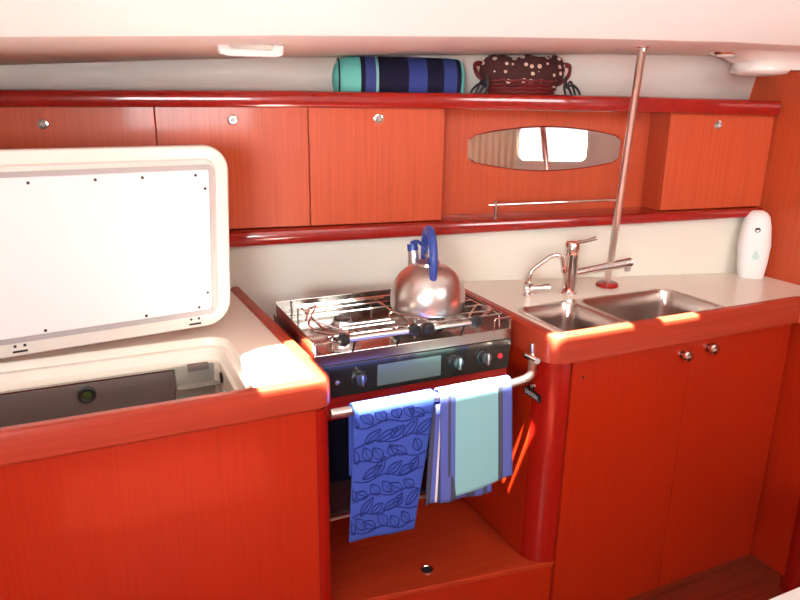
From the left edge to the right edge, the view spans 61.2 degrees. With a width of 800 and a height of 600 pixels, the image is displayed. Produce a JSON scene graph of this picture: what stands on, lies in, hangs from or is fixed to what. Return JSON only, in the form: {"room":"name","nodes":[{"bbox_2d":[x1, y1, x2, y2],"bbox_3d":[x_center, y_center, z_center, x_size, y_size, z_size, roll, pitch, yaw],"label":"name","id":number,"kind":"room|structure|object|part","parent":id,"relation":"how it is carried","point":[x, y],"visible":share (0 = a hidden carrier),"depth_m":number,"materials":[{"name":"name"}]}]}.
{"room":"ship interior","nodes":[
{"label":"ship interior","id":0,"kind":"room"},
{"bbox_2d":[0,54,755,214],"bbox_3d":[-0.501,-0.497,2.025,3.525,0.550,0.058,-2,17,-9],"label":"wall","id":1,"kind":"structure","parent":0,"point":[675,76],"depth_m":2.16,"materials":[{"name":"white"}]},
{"bbox_2d":[0,89,780,115],"bbox_3d":[-0.508,-0.553,1.872,3.465,0.059,0.027,-2,17,-9],"label":"trim","id":2,"kind":"structure","parent":1,"relation":"attached to","point":[8,97],"depth_m":1.93,"materials":[{"name":"brown wood"}]},
{"bbox_2d":[467,126,620,170],"bbox_3d":[0.474,-0.492,2.200,0.521,0.144,0.006,-2,17,-9],"label":"mirror","id":3,"kind":"object","parent":1,"relation":"attached to","point":[530,148],"visible":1,"depth_m":2.19,"materials":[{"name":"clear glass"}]},
{"bbox_2d":[0,0,799,64],"bbox_3d":[0.107,-0.918,1.634,4.700,0.748,1.961,-7,18,-24],"label":"ceiling","id":4,"kind":"structure","parent":0,"point":[32,32],"depth_m":1.38,"materials":[{"name":"white paint"}]},
{"bbox_2d":[216,44,283,57],"bbox_3d":[-0.310,-0.520,1.406,0.139,0.026,0.024,-7,18,-24],"label":"ceiling light","id":5,"kind":"object","parent":4,"relation":"attached to","point":[276,50],"visible":0.8,"depth_m":1.40,"materials":[{"name":"white plastic"}]},
{"bbox_2d":[710,51,735,57],"bbox_3d":[0.963,-0.726,2.001,0.086,0.018,0.086,-7,18,-24],"label":"recessed light","id":6,"kind":"object","parent":4,"relation":"in","point":[723,54],"visible":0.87,"depth_m":1.98,"materials":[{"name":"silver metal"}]},
{"bbox_2d":[707,50,799,76],"bbox_3d":[1.071,-0.712,2.045,0.339,0.068,0.170,-7,18,-24],"label":"dome light","id":7,"kind":"object","parent":4,"relation":"attached to","point":[757,63],"visible":0.93,"depth_m":1.99,"materials":[{"name":"white plastic"}]},
{"bbox_3d":[1.094,-0.692,2.062,0.166,0.021,0.166,-7,18,-24],"label":"lamp glass","id":8,"kind":"part","parent":7,"relation":"part of","materials":[{"name":"white glass"}]},
{"bbox_2d":[230,218,743,320],"bbox_3d":[-0.520,0.125,2.125,3.475,0.752,0.040,-2,17,-9],"label":"wall","id":9,"kind":"structure","parent":0,"point":[268,274],"depth_m":2.16,"materials":[{"name":"beige paint"}]},
{"bbox_2d":[229,206,763,246],"bbox_3d":[-0.522,-0.184,2.041,3.465,0.157,0.145,-2,17,-9],"label":"shelf","id":10,"kind":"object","parent":9,"relation":"attached to","point":[452,224],"depth_m":2.10,"materials":[{"name":"brown wood"}]},
{"bbox_2d":[0,107,157,148],"bbox_3d":[-0.967,-0.366,1.922,0.563,0.375,0.130,-2,17,-9],"label":"locker","id":11,"kind":"object","parent":10,"relation":"on","point":[20,127],"visible":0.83,"depth_m":1.85,"materials":[{"name":"brown wood"}]},
{"bbox_2d":[155,107,310,228],"bbox_3d":[-0.482,-0.391,1.999,0.420,0.360,0.130,-2,17,-9],"label":"locker","id":12,"kind":"object","parent":10,"relation":"on","point":[265,151],"visible":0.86,"depth_m":1.95,"materials":[{"name":"brown wood"}]},
{"bbox_2d":[307,108,443,225],"bbox_3d":[-0.076,-0.411,2.062,0.402,0.349,0.130,-2,17,-9],"label":"locker","id":13,"kind":"object","parent":10,"relation":"on","point":[367,165],"visible":0.9,"depth_m":2.01,"materials":[{"name":"brown wood"}]},
{"bbox_2d":[488,198,615,218],"bbox_3d":[0.491,-0.288,2.136,0.440,0.061,0.016,-2,17,-9],"label":"rail","id":14,"kind":"object","parent":10,"relation":"on","point":[495,204],"visible":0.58,"depth_m":2.12,"materials":[{"name":"silver metal"}]},
{"bbox_3d":[0.297,-0.279,2.106,0.016,0.057,0.016,-7,18,-24],"label":"post","id":15,"kind":"part","parent":14,"relation":"part of","materials":[{"name":"silver metal"}]},
{"bbox_2d":[641,113,774,209],"bbox_3d":[1.015,-0.464,2.235,0.363,0.320,0.130,-2,17,-9],"label":"locker","id":16,"kind":"object","parent":10,"relation":"on","point":[694,161],"visible":0.88,"depth_m":2.19,"materials":[{"name":"brown wood"}]},
{"bbox_3d":[-1.730,-0.328,1.809,0.974,0.401,0.370,-7,18,-24],"label":"locker","id":17,"kind":"object","parent":10,"relation":"on","visible":0},
{"bbox_3d":[-0.521,-0.571,1.943,3.376,0.015,1.018,-7,18,-24],"label":"shelf","id":18,"kind":"object","parent":17,"relation":"on","visible":0},
{"bbox_2d":[332,56,464,92],"bbox_3d":[-0.006,-0.652,1.992,0.386,0.122,0.116,-2,17,-9],"label":"rolled towel","id":19,"kind":"object","parent":18,"relation":"on","point":[350,73],"visible":0.7,"depth_m":1.94,"materials":[{"name":"fabric"}]},
{"bbox_2d":[470,54,580,94],"bbox_3d":[0.373,-0.678,2.067,0.364,0.138,0.108,-2,17,-9],"label":"bread basket","id":20,"kind":"object","parent":18,"relation":"on","point":[528,73],"visible":0.84,"depth_m":2.03,"materials":[{"name":"red wicker"}]},
{"bbox_3d":[0.243,-0.685,2.040,0.048,0.070,0.030,0,16,-2],"label":"handle","id":21,"kind":"part","parent":20,"relation":"part of","materials":[{"name":"red wicker"}]},
{"bbox_3d":[0.504,-0.695,2.082,0.047,0.070,0.030,-4,17,-16],"label":"handle","id":22,"kind":"part","parent":20,"relation":"part of","materials":[{"name":"red wicker"}]},
{"bbox_2d":[648,554,783,599],"bbox_3d":[0.571,1.226,1.153,4.700,0.050,3.700,-7,18,-24],"label":"floor","id":23,"kind":"structure","parent":0,"point":[742,582],"depth_m":2.15,"materials":[{"name":"brown wood"}]},
{"bbox_2d":[0,405,331,599],"bbox_3d":[-1.024,0.631,1.509,1.610,0.858,0.708,-7,18,-24],"label":"base cabinet","id":24,"kind":"object","parent":23,"relation":"on","point":[239,511],"visible":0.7,"depth_m":1.33,"materials":[{"name":"brown wood"}]},
{"bbox_2d":[0,145,330,466],"bbox_3d":[-1.119,0.095,1.585,1.613,0.900,1.222,-7,18,-24],"label":"countertop","id":25,"kind":"structure","parent":24,"relation":"on","point":[122,322],"depth_m":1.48,"materials":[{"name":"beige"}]},
{"bbox_3d":[-0.874,0.377,1.482,0.755,0.363,0.008,-7,18,-24],"label":"cooling plate","id":26,"kind":"part","parent":25,"relation":"part of","materials":[{"name":"grey metal"}]},
{"bbox_3d":[-0.839,-0.076,1.359,0.941,0.330,0.021,-9,19,-31],"label":"panel","id":27,"kind":"part","parent":25,"relation":"part of","materials":[{"name":"white plastic"}]},
{"bbox_3d":[-0.844,-0.086,1.375,1.030,0.428,0.051,-9,19,-31],"label":"lid","id":28,"kind":"part","parent":25,"relation":"part of","materials":[{"name":"white plastic"}]},
{"bbox_3d":[-1.029,0.174,1.403,1.613,0.065,0.788,-7,18,-24],"label":"fiddle rail","id":29,"kind":"part","parent":25,"relation":"part of","materials":[{"name":"red wood"}]},
{"bbox_3d":[-0.478,0.158,1.599,0.047,0.011,0.022,-7,18,-24],"label":"catch plate","id":30,"kind":"part","parent":25,"relation":"part of","materials":[{"name":"grey metal"}]},
{"bbox_2d":[274,289,511,520],"bbox_3d":[-0.028,0.228,1.791,0.514,0.479,0.416,-7,18,-24],"label":"gas stove","id":31,"kind":"object","parent":25,"relation":"attached to","point":[367,349],"visible":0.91,"depth_m":1.62,"materials":[{"name":"silver metal"}]},
{"bbox_3d":[-0.146,0.057,1.708,0.070,0.019,0.070,-7,18,-24],"label":"burner","id":32,"kind":"part","parent":31,"relation":"part of","materials":[{"name":"silver metal"}]},
{"bbox_3d":[-0.133,0.097,1.571,0.086,0.019,0.086,-7,18,-24],"label":"burner","id":33,"kind":"part","parent":31,"relation":"part of","materials":[{"name":"silver metal"}]},
{"bbox_3d":[-0.124,0.087,1.479,0.029,0.029,0.025,-7,18,-24],"label":"clamp knob","id":34,"kind":"part","parent":31,"relation":"part of","materials":[{"name":"black plastic"}]},
{"bbox_3d":[-0.090,0.180,1.539,0.038,0.038,0.020,-7,18,-24],"label":"control knob","id":35,"kind":"part","parent":31,"relation":"part of","materials":[{"name":"grey metal"}]},
{"bbox_3d":[0.033,0.069,1.548,0.029,0.029,0.025,-7,18,-24],"label":"clamp knob","id":36,"kind":"part","parent":31,"relation":"part of","materials":[{"name":"black plastic"}]},
{"bbox_3d":[0.041,0.159,1.617,0.513,0.082,0.028,-7,18,-24],"label":"control panel","id":37,"kind":"part","parent":31,"relation":"part of","materials":[{"name":"grey metal"}]},
{"bbox_2d":[390,225,464,317],"bbox_3d":[0.071,-0.082,1.693,0.190,0.212,0.190,-7,18,-24],"label":"kettle","id":38,"kind":"object","parent":31,"relation":"on","point":[427,287],"visible":1,"depth_m":1.64,"materials":[{"name":"silver metal"}]},
{"bbox_3d":[0.041,-0.092,1.738,0.040,0.073,0.048,-7,18,-24],"label":"spout","id":39,"kind":"part","parent":38,"relation":"part of","materials":[{"name":"silver metal"}]},
{"bbox_3d":[0.071,-0.103,1.686,0.068,0.029,0.068,-7,18,-24],"label":"lid","id":40,"kind":"part","parent":38,"relation":"part of","materials":[{"name":"silver metal"}]},
{"bbox_3d":[0.072,-0.118,1.679,0.022,0.135,0.147,-2,17,-8],"label":"handle","id":41,"kind":"part","parent":38,"relation":"part of","materials":[{"name":"blue plastic"}]},
{"bbox_3d":[0.065,0.065,1.562,0.029,0.029,0.025,-7,18,-24],"label":"clamp knob","id":42,"kind":"part","parent":31,"relation":"part of","materials":[{"name":"black plastic"}]},
{"bbox_3d":[0.075,0.051,1.736,0.103,0.019,0.103,-7,18,-24],"label":"burner","id":43,"kind":"part","parent":31,"relation":"part of","materials":[{"name":"silver metal"}]},
{"bbox_3d":[0.139,0.151,1.640,0.041,0.041,0.020,-7,18,-24],"label":"control knob","id":44,"kind":"part","parent":31,"relation":"part of","materials":[{"name":"grey metal"}]},
{"bbox_3d":[0.182,0.051,1.613,0.029,0.029,0.025,-7,18,-24],"label":"clamp knob","id":45,"kind":"part","parent":31,"relation":"part of","materials":[{"name":"black plastic"}]},
{"bbox_3d":[0.211,0.143,1.671,0.041,0.041,0.020,-7,18,-24],"label":"control knob","id":46,"kind":"part","parent":31,"relation":"part of","materials":[{"name":"grey metal"}]},
{"bbox_3d":[-0.177,0.628,1.550,0.035,0.858,0.078,-7,18,-24],"label":"corner post","id":47,"kind":"part","parent":24,"relation":"part of","materials":[{"name":"red wood"}]},
{"bbox_2d":[388,566,551,599],"bbox_3d":[0.104,0.870,1.809,0.646,0.254,0.018,-4,17,-17],"label":"panel","id":48,"kind":"object","parent":23,"relation":"on","point":[534,584],"visible":0.67,"depth_m":1.83,"materials":[{"name":"brown wood"}]},
{"bbox_2d":[464,323,799,599],"bbox_3d":[0.713,0.513,1.979,1.224,0.858,0.452,2,16,6],"label":"base cabinet","id":49,"kind":"object","parent":23,"relation":"on","point":[635,473],"visible":0.9,"depth_m":1.93,"materials":[{"name":"brown wood"}]},
{"bbox_2d":[329,343,540,418],"bbox_3d":[0.110,0.188,1.538,0.569,0.081,0.077,-9,19,-30],"label":"bar","id":50,"kind":"object","parent":49,"relation":"attached to","point":[533,361],"visible":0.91,"depth_m":1.61,"materials":[{"name":"silver metal"}]},
{"bbox_2d":[348,389,434,541],"bbox_3d":[-0.024,0.374,1.517,0.210,0.337,0.050,-7,18,-24],"label":"tea towel","id":51,"kind":"object","parent":50,"relation":"hanging from","point":[389,435],"visible":1,"depth_m":1.50,"materials":[{"name":"blue fabric"}]},
{"bbox_2d":[425,375,512,504],"bbox_3d":[0.161,0.331,1.595,0.233,0.294,0.045,-7,18,-24],"label":"tea towel","id":52,"kind":"object","parent":50,"relation":"hanging from","point":[470,450],"visible":1,"depth_m":1.58,"materials":[{"name":"fabric"}]},
{"bbox_2d":[330,493,553,599],"bbox_3d":[0.021,0.685,1.950,0.640,0.018,0.523,-7,18,-24],"label":"niche shelf","id":53,"kind":"object","parent":49,"relation":"attached to","point":[449,544],"visible":0.75,"depth_m":1.86,"materials":[{"name":"brown wood"}]},
{"bbox_3d":[0.238,0.489,2.042,0.014,0.858,0.490,-7,18,-24],"label":"panel","id":54,"kind":"part","parent":49,"relation":"part of","materials":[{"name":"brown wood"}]},
{"bbox_2d":[524,382,540,402],"bbox_3d":[0.333,0.231,1.721,0.015,0.042,0.069,-7,18,-24],"label":"safety catch","id":55,"kind":"object","parent":49,"relation":"attached to","point":[527,390],"visible":1,"depth_m":1.72,"materials":[{"name":"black metal"}]},
{"bbox_3d":[0.376,0.427,1.776,0.099,0.587,0.033,6,17,16],"label":"corner post","id":56,"kind":"part","parent":49,"relation":"part of","materials":[{"name":"red wood"}]},
{"bbox_3d":[0.607,0.515,1.882,0.400,0.802,0.016,-7,18,-24],"label":"door","id":57,"kind":"part","parent":49,"relation":"part of","materials":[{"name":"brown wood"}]},
{"bbox_2d":[462,273,799,363],"bbox_3d":[0.773,0.020,1.984,1.252,0.074,0.599,-2,17,-10],"label":"countertop","id":58,"kind":"structure","parent":49,"relation":"on","point":[766,302],"depth_m":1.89,"materials":[{"name":"beige"}]},
{"bbox_2d":[521,253,565,296],"bbox_3d":[0.427,-0.077,2.004,0.132,0.128,0.036,-3,17,-13],"label":"water tap","id":59,"kind":"object","parent":58,"relation":"on","point":[529,288],"visible":1,"depth_m":1.99,"materials":[{"name":"silver metal"}]},
{"bbox_2d":[521,280,533,296],"bbox_3d":[0.380,-0.035,2.005,0.036,0.046,0.036,-7,18,-24],"label":"tap","id":60,"kind":"object","parent":59,"relation":"on","point":[528,287],"depth_m":1.99,"materials":[{"name":"silver metal"}]},
{"bbox_3d":[0.406,-0.035,2.009,0.078,0.026,0.026,-2,17,-9],"label":"valve handle","id":61,"kind":"part","parent":59,"relation":"part of","materials":[{"name":"silver metal"}]},
{"bbox_2d":[560,267,565,273],"bbox_3d":[0.484,-0.088,2.004,0.018,0.018,0.017,-7,18,-24],"label":"outlet","id":62,"kind":"object","parent":59,"relation":"attached to","point":[563,269],"depth_m":2.00,"materials":[{"name":"silver metal"}]},
{"bbox_2d":[558,236,632,294],"bbox_3d":[0.592,-0.107,2.042,0.227,0.171,0.056,-3,17,-13],"label":"mixer tap","id":63,"kind":"object","parent":58,"relation":"on","point":[572,248],"visible":0.97,"depth_m":2.02,"materials":[{"name":"silver metal"}]},
{"bbox_3d":[0.556,-0.177,2.014,0.065,0.022,0.013,-4,17,-15],"label":"lever","id":64,"kind":"part","parent":63,"relation":"part of","materials":[{"name":"silver metal"}]},
{"bbox_3d":[0.611,-0.100,2.044,0.190,0.052,0.029,-3,17,-11],"label":"spout","id":65,"kind":"part","parent":63,"relation":"part of","materials":[{"name":"silver metal"}]},
{"bbox_2d":[518,288,723,331],"bbox_3d":[0.622,0.098,1.914,0.572,0.158,0.248,-7,18,-24],"label":"double sink","id":66,"kind":"object","parent":58,"relation":"in","point":[590,312],"visible":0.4,"depth_m":2.00,"materials":[{"name":"silver metal"}]},
{"bbox_3d":[0.456,0.118,1.840,0.186,0.157,0.230,-7,18,-24],"label":"bowl","id":67,"kind":"part","parent":66,"relation":"part of","materials":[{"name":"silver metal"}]},
{"bbox_3d":[0.716,0.088,1.955,0.346,0.157,0.230,-7,18,-24],"label":"bowl","id":68,"kind":"part","parent":66,"relation":"part of","materials":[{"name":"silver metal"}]},
{"bbox_2d":[595,46,649,288],"bbox_3d":[0.650,-0.355,1.952,0.070,0.697,0.238,2,16,3],"label":"pole","id":69,"kind":"object","parent":58,"relation":"on","point":[607,283],"visible":0.98,"depth_m":1.92,"materials":[{"name":"silver metal"}]},
{"bbox_2d":[737,210,771,278],"bbox_3d":[1.173,-0.185,2.238,0.100,0.220,0.073,4,17,11],"label":"air freshener","id":70,"kind":"object","parent":58,"relation":"on","point":[755,236],"visible":1,"depth_m":2.22,"materials":[{"name":"white plastic"}]},
{"bbox_2d":[752,250,758,259],"bbox_3d":[1.166,-0.147,2.215,0.022,0.032,0.004,5,17,13],"label":"print","id":71,"kind":"object","parent":70,"relation":"attached to","point":[755,253],"depth_m":2.22},
{"bbox_2d":[625,555,747,599],"bbox_3d":[0.762,0.901,2.093,0.870,0.049,0.020,-7,18,-24],"label":"baseboard","id":72,"kind":"structure","parent":49,"relation":"attached to","point":[731,564],"depth_m":2.16,"materials":[{"name":"brown wood"}]},
{"bbox_3d":[0.774,0.150,1.827,0.031,0.031,0.030,-7,18,-24],"label":"door knob","id":73,"kind":"part","parent":49,"relation":"part of","materials":[{"name":"silver metal"}]},
{"bbox_3d":[0.862,0.133,1.863,0.031,0.031,0.030,-7,18,-24],"label":"door knob","id":74,"kind":"part","parent":49,"relation":"part of","materials":[{"name":"silver metal"}]},
{"bbox_3d":[0.972,0.472,2.043,0.400,0.802,0.016,-7,18,-24],"label":"door","id":75,"kind":"part","parent":49,"relation":"part of","materials":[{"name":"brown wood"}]},
{"bbox_2d":[747,553,780,584],"bbox_3d":[1.214,0.885,2.167,0.015,0.049,0.214,-7,18,-24],"label":"baseboard","id":76,"kind":"structure","parent":49,"relation":"attached to","point":[756,563],"depth_m":2.21,"materials":[{"name":"brown wood"}]},
{"bbox_3d":[1.193,0.463,2.078,0.015,0.808,0.134,-7,18,-24],"label":"return panel","id":77,"kind":"part","parent":49,"relation":"part of","materials":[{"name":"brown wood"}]},
{"bbox_3d":[1.274,0.506,2.023,0.120,0.858,0.120,-7,18,-24],"label":"return post","id":78,"kind":"part","parent":49,"relation":"part of","materials":[{"name":"red wood"}]},
{"bbox_2d":[769,587,799,599],"bbox_3d":[1.459,0.928,1.103,1.260,0.570,1.132,-7,18,-24],"label":"table","id":79,"kind":"object","parent":23,"relation":"on","point":[794,594],"visible":1,"depth_m":1.29,"materials":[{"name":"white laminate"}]},
{"bbox_2d":[641,71,799,284],"bbox_3d":[1.171,-0.153,2.431,0.030,1.890,1.450,-7,18,-24],"label":"wall","id":80,"kind":"structure","parent":0,"point":[780,198],"depth_m":2.18,"materials":[{"name":"brown wood"}]}
]}

